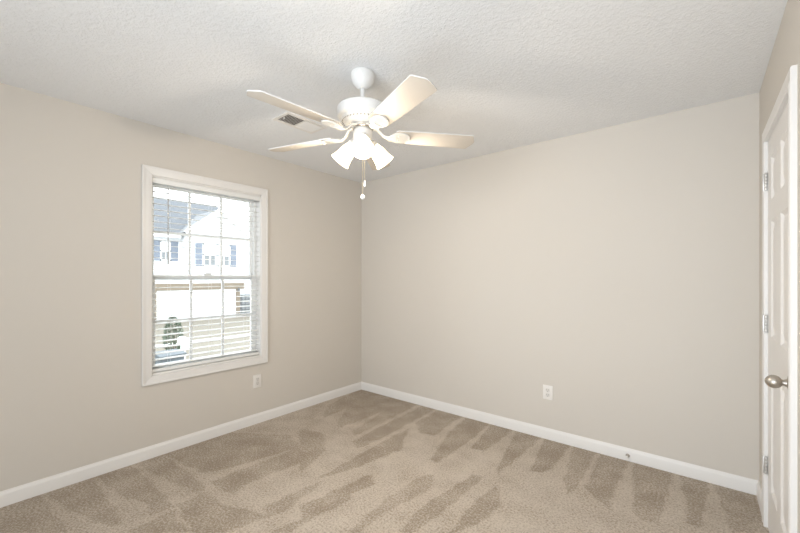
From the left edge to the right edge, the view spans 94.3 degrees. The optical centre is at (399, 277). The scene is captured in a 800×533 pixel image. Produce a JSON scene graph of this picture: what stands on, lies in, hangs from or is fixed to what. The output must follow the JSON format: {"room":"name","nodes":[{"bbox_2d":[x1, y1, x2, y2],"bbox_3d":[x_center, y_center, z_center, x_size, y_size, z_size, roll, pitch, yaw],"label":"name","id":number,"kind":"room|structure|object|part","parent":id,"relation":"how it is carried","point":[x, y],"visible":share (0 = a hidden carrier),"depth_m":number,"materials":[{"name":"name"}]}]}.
{"room":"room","nodes":[
{"label":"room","id":0,"kind":"room"},
{"bbox_2d":[0,83,360,491],"bbox_3d":[-2.264,0.098,2.287,0.140,2.440,5.550,0,0,39],"label":"wall","id":1,"kind":"structure","parent":0,"point":[73,396],"depth_m":2.53,"materials":[{"name":"beige paint"}]},
{"bbox_2d":[0,382,360,507],"bbox_3d":[-2.204,1.274,2.239,0.014,0.088,5.550,0,0,39],"label":"baseboard","id":2,"kind":"structure","parent":1,"relation":"attached to","point":[10,496],"depth_m":2.70,"materials":[{"name":"white paint"}]},
{"bbox_2d":[142,164,267,386],"bbox_3d":[-1.592,-0.017,3.091,0.156,1.594,0.990,0,0,39],"label":"window","id":3,"kind":"structure","parent":1,"relation":"in","point":[258,276],"depth_m":3.03,"materials":[{"name":"white paint"}]},
{"bbox_3d":[-1.638,-0.352,3.128,0.028,0.740,0.830,0,0,39],"label":"sash","id":4,"kind":"part","parent":3,"relation":"part of","materials":[{"name":"clear glass"}]},
{"bbox_3d":[-1.615,0.332,3.109,0.028,0.712,0.830,0,0,39],"label":"sash","id":5,"kind":"part","parent":3,"relation":"part of","materials":[{"name":"white plastic"}]},
{"bbox_2d":[152,177,259,372],"bbox_3d":[-1.566,-0.020,3.069,0.076,1.440,0.854,0,0,39],"label":"window blind","id":6,"kind":"object","parent":3,"relation":"attached to","point":[154,180],"visible":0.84,"depth_m":2.99,"materials":[{"name":"white plastic"}]},
{"bbox_3d":[-1.575,0.689,3.076,0.050,0.023,0.848,0,0,39],"label":"rail","id":7,"kind":"part","parent":6,"relation":"part of","materials":[{"name":"white plastic"}]},
{"bbox_3d":[-1.575,-0.003,3.076,0.054,1.384,0.001,0,0,39],"label":"ladder cord","id":8,"kind":"part","parent":6,"relation":"part of","materials":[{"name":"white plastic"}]},
{"bbox_3d":[-1.627,-0.018,3.119,0.065,1.444,0.856,0,0,39],"label":"frame","id":9,"kind":"part","parent":3,"relation":"part of","materials":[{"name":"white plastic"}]},
{"bbox_2d":[253,374,260,387],"bbox_3d":[-1.293,0.937,3.361,0.008,0.117,0.078,0,0,39],"label":"wall outlet","id":10,"kind":"object","parent":1,"relation":"attached to","point":[256,378],"visible":1,"depth_m":3.36,"materials":[{"name":"white plastic"}]},
{"bbox_2d":[0,389,768,532],"bbox_3d":[-0.839,1.318,1.125,3.537,0.001,5.550,0,0,39],"label":"floor","id":11,"kind":"structure","parent":0,"point":[360,461],"depth_m":2.31,"materials":[{"name":"carpet"}]},
{"bbox_2d":[0,0,787,182],"bbox_3d":[-0.893,-1.182,1.170,3.677,0.120,5.830,0,0,39],"label":"ceiling","id":12,"kind":"structure","parent":0,"point":[505,74],"depth_m":1.92,"materials":[{"name":"white paint"}]},
{"bbox_2d":[272,111,326,133],"bbox_3d":[-0.723,-1.114,2.689,0.190,0.016,0.340,0,0,39],"label":"ceiling vent","id":13,"kind":"object","parent":12,"relation":"in","point":[287,118],"visible":1,"depth_m":2.68,"materials":[{"name":"white plastic"}]},
{"bbox_2d":[246,67,473,199],"bbox_3d":[-0.241,-0.775,2.010,1.230,0.694,1.202,0,0,39],"label":"ceiling fan","id":14,"kind":"object","parent":12,"relation":"hanging from","point":[362,115],"visible":1,"depth_m":1.95,"materials":[{"name":"white metal"}]},
{"bbox_3d":[-0.485,-0.787,1.733,0.134,0.006,0.466,16,11,42],"label":"blade","id":15,"kind":"part","parent":14,"relation":"part of","materials":[{"name":"white wood"}]},
{"bbox_3d":[-0.580,-0.787,2.209,0.466,0.006,0.134,0,12,25],"label":"blade","id":16,"kind":"part","parent":14,"relation":"part of","materials":[{"name":"white wood"}]},
{"bbox_3d":[-0.300,-0.698,2.080,0.120,0.115,0.115,-47,-17,17],"label":"lamp shade","id":17,"kind":"part","parent":14,"relation":"part of","materials":[{"name":"white glass"}]},
{"bbox_2d":[341,109,379,128],"bbox_3d":[-0.205,-0.853,2.037,0.236,0.034,0.236,0,0,39],"label":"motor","id":18,"kind":"object","parent":14,"relation":"attached to","point":[356,116],"depth_m":1.95,"materials":[{"name":"white metal"}]},
{"bbox_3d":[-0.204,-0.595,2.025,0.004,0.282,0.003,0,0,39],"label":"pull chain","id":19,"kind":"part","parent":14,"relation":"part of","materials":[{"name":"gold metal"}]},
{"bbox_3d":[-0.194,-0.698,1.932,0.115,0.115,0.120,0,44,-6],"label":"lamp shade","id":20,"kind":"part","parent":14,"relation":"part of","materials":[{"name":"white glass"}]},
{"bbox_3d":[-0.195,-0.706,1.941,0.054,0.054,0.080,0,44,-6],"label":"bulb","id":21,"kind":"part","parent":14,"relation":"part of","materials":[{"name":"white glass"}]},
{"bbox_3d":[-0.157,-0.787,2.447,0.134,0.006,0.466,-12,-1,7],"label":"blade","id":22,"kind":"part","parent":14,"relation":"part of","materials":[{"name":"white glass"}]},
{"bbox_3d":[-0.120,-0.698,2.098,0.115,0.115,0.120,0,-44,54],"label":"lamp shade","id":23,"kind":"part","parent":14,"relation":"part of","materials":[{"name":"white glass"}]},
{"bbox_3d":[-0.003,-0.787,1.677,0.134,0.006,0.466,13,-7,-29],"label":"blade","id":24,"kind":"part","parent":14,"relation":"part of","materials":[{"name":"white wood"}]},
{"bbox_3d":[0.200,-0.787,2.118,0.466,0.006,0.134,0,-12,-11],"label":"blade","id":25,"kind":"part","parent":14,"relation":"part of","materials":[{"name":"white wood"}]},
{"bbox_2d":[361,93,758,480],"bbox_3d":[0.904,0.098,3.375,3.677,2.440,0.140,0,0,39],"label":"wall","id":26,"kind":"structure","parent":0,"point":[615,269],"depth_m":2.84,"materials":[{"name":"beige paint"}]},
{"bbox_2d":[543,385,552,400],"bbox_3d":[1.208,0.938,3.032,0.078,0.117,0.009,0,0,39],"label":"wall outlet","id":27,"kind":"object","parent":26,"relation":"attached to","point":[547,390],"visible":1,"depth_m":3.03,"materials":[{"name":"white plastic"}]},
{"bbox_2d":[361,382,757,494],"bbox_3d":[0.856,1.274,3.315,3.397,0.088,0.014,0,0,39],"label":"baseboard","id":28,"kind":"structure","parent":26,"relation":"attached to","point":[747,485],"depth_m":2.83,"materials":[{"name":"white paint"}]},
{"bbox_2d":[759,0,799,532],"bbox_3d":[0.477,0.098,0.052,0.140,2.440,5.550,0,0,39],"label":"wall","id":29,"kind":"structure","parent":0,"point":[785,54],"depth_m":1.54,"materials":[{"name":"beige paint"}]},
{"bbox_2d":[756,481,761,515],"bbox_3d":[0.418,1.274,0.101,0.014,0.088,5.550,0,0,39],"label":"baseboard","id":30,"kind":"structure","parent":29,"relation":"attached to","point":[758,486],"depth_m":2.16,"materials":[{"name":"white paint"}]},
{"bbox_2d":[763,103,787,532],"bbox_3d":[1.697,0.302,1.690,0.109,2.021,0.719,0,0,39],"label":"door","id":31,"kind":"structure","parent":29,"relation":"in","point":[775,181],"depth_m":1.66,"materials":[{"name":"white paint"}]},
{"bbox_3d":[1.488,0.413,1.474,0.058,0.052,0.052,0,0,39],"label":"knob","id":32,"kind":"part","parent":31,"relation":"part of","materials":[{"name":"silver metal"}]},
{"bbox_2d":[762,65,796,532],"bbox_3d":[1.757,0.272,1.636,0.158,2.093,0.842,0,0,39],"label":"trim","id":33,"kind":"structure","parent":29,"relation":"attached to","point":[788,92],"depth_m":1.36,"materials":[{"name":"white paint"}]},
{"label":"outside","id":34,"kind":"structure","parent":0,"visible":0},
{"bbox_2d":[155,316,249,358],"bbox_3d":[-19.433,3.118,29.543,58.800,0.300,65.000,0,0,39],"label":"ground","id":35,"kind":"structure","parent":34,"point":[157,326],"depth_m":19.39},
{"bbox_2d":[155,349,186,363],"bbox_3d":[-6.042,2.438,9.617,0.660,1.060,0.660,0,0,31],"label":"car","id":36,"kind":"object","parent":35,"relation":"on","point":[178,352],"visible":0.11,"depth_m":9.46,"materials":[{"name":"blue plastic"}]},
{"bbox_3d":[-6.037,1.953,9.615,0.650,0.090,0.660,0,0,31],"label":"lid","id":37,"kind":"part","parent":36,"relation":"part of","materials":[{"name":"plastic"}]},
{"bbox_2d":[162,315,183,349],"bbox_3d":[-8.560,2.184,14.005,0.793,1.575,0.783,0,0,39],"label":"shrub","id":38,"kind":"object","parent":35,"relation":"on","point":[168,325],"visible":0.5,"depth_m":13.90,"materials":[{"name":"green plant"}]},
{"bbox_2d":[177,336,188,359],"bbox_3d":[-6.643,2.398,11.443,0.520,1.140,0.228,0,0,39],"label":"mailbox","id":39,"kind":"object","parent":35,"relation":"on","point":[182,340],"visible":0.44,"depth_m":11.35,"materials":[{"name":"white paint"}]},
{"bbox_2d":[154,197,249,322],"bbox_3d":[-19.647,-1.682,27.524,11.820,9.300,20.400,0,0,39],"label":"house","id":40,"kind":"structure","parent":35,"relation":"on","point":[172,268],"depth_m":26.28,"materials":[{"name":"white"}]},
{"bbox_2d":[154,240,159,260],"bbox_3d":[-16.156,-1.822,24.613,0.070,1.360,0.400,0,0,39],"label":"shutter","id":41,"kind":"object","parent":40,"relation":"hanging from","point":[156,242],"depth_m":24.63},
{"bbox_3d":[-15.843,-2.112,25.049,0.025,0.600,0.490,0,0,39],"label":"pane","id":42,"kind":"part","parent":40,"relation":"part of","materials":[{"name":"white glass"}]},
{"bbox_3d":[-15.843,-1.512,25.049,0.025,0.600,0.490,0,0,39],"label":"pane","id":43,"kind":"part","parent":40,"relation":"part of","materials":[{"name":"white glass"}]},
{"bbox_2d":[171,241,177,260],"bbox_3d":[-15.464,-1.822,25.462,0.070,1.360,0.450,0,0,39],"label":"shutter","id":44,"kind":"object","parent":40,"relation":"hanging from","point":[173,243],"depth_m":25.44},
{"bbox_2d":[195,243,201,265],"bbox_3d":[-13.949,-1.622,25.737,0.070,1.640,0.450,0,0,39],"label":"shutter","id":45,"kind":"object","parent":40,"relation":"hanging from","point":[197,245],"depth_m":25.70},
{"bbox_3d":[-13.510,-1.972,26.327,0.025,0.720,0.760,0,0,39],"label":"pane","id":46,"kind":"part","parent":40,"relation":"part of","materials":[{"name":"white glass"}]},
{"bbox_3d":[-13.510,-1.252,26.327,0.025,0.720,0.760,0,0,39],"label":"pane","id":47,"kind":"part","parent":40,"relation":"part of","materials":[{"name":"glass"}]},
{"bbox_3d":[-12.878,-1.972,27.102,0.025,0.720,0.760,0,0,39],"label":"pane","id":48,"kind":"part","parent":40,"relation":"part of","materials":[{"name":"white glass"}]},
{"bbox_3d":[-12.878,-1.252,27.102,0.025,0.720,0.760,0,0,39],"label":"pane","id":49,"kind":"part","parent":40,"relation":"part of","materials":[{"name":"white glass"}]},
{"bbox_2d":[231,245,236,266],"bbox_3d":[-12.392,-1.622,27.647,0.070,1.640,0.440,0,0,39],"label":"shutter","id":50,"kind":"object","parent":40,"relation":"hanging from","point":[233,247],"depth_m":27.62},
{"bbox_3d":[-11.823,2.108,28.384,0.060,1.680,0.780,0,0,39],"label":"entry door","id":51,"kind":"part","parent":40,"relation":"part of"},
{"bbox_2d":[155,334,249,346],"bbox_3d":[-5.062,2.918,17.181,6.500,0.100,54.000,0,0,39],"label":"trim","id":52,"kind":"structure","parent":35,"relation":"on","point":[242,334],"depth_m":17.43,"materials":[{"name":"wood"}]}
]}

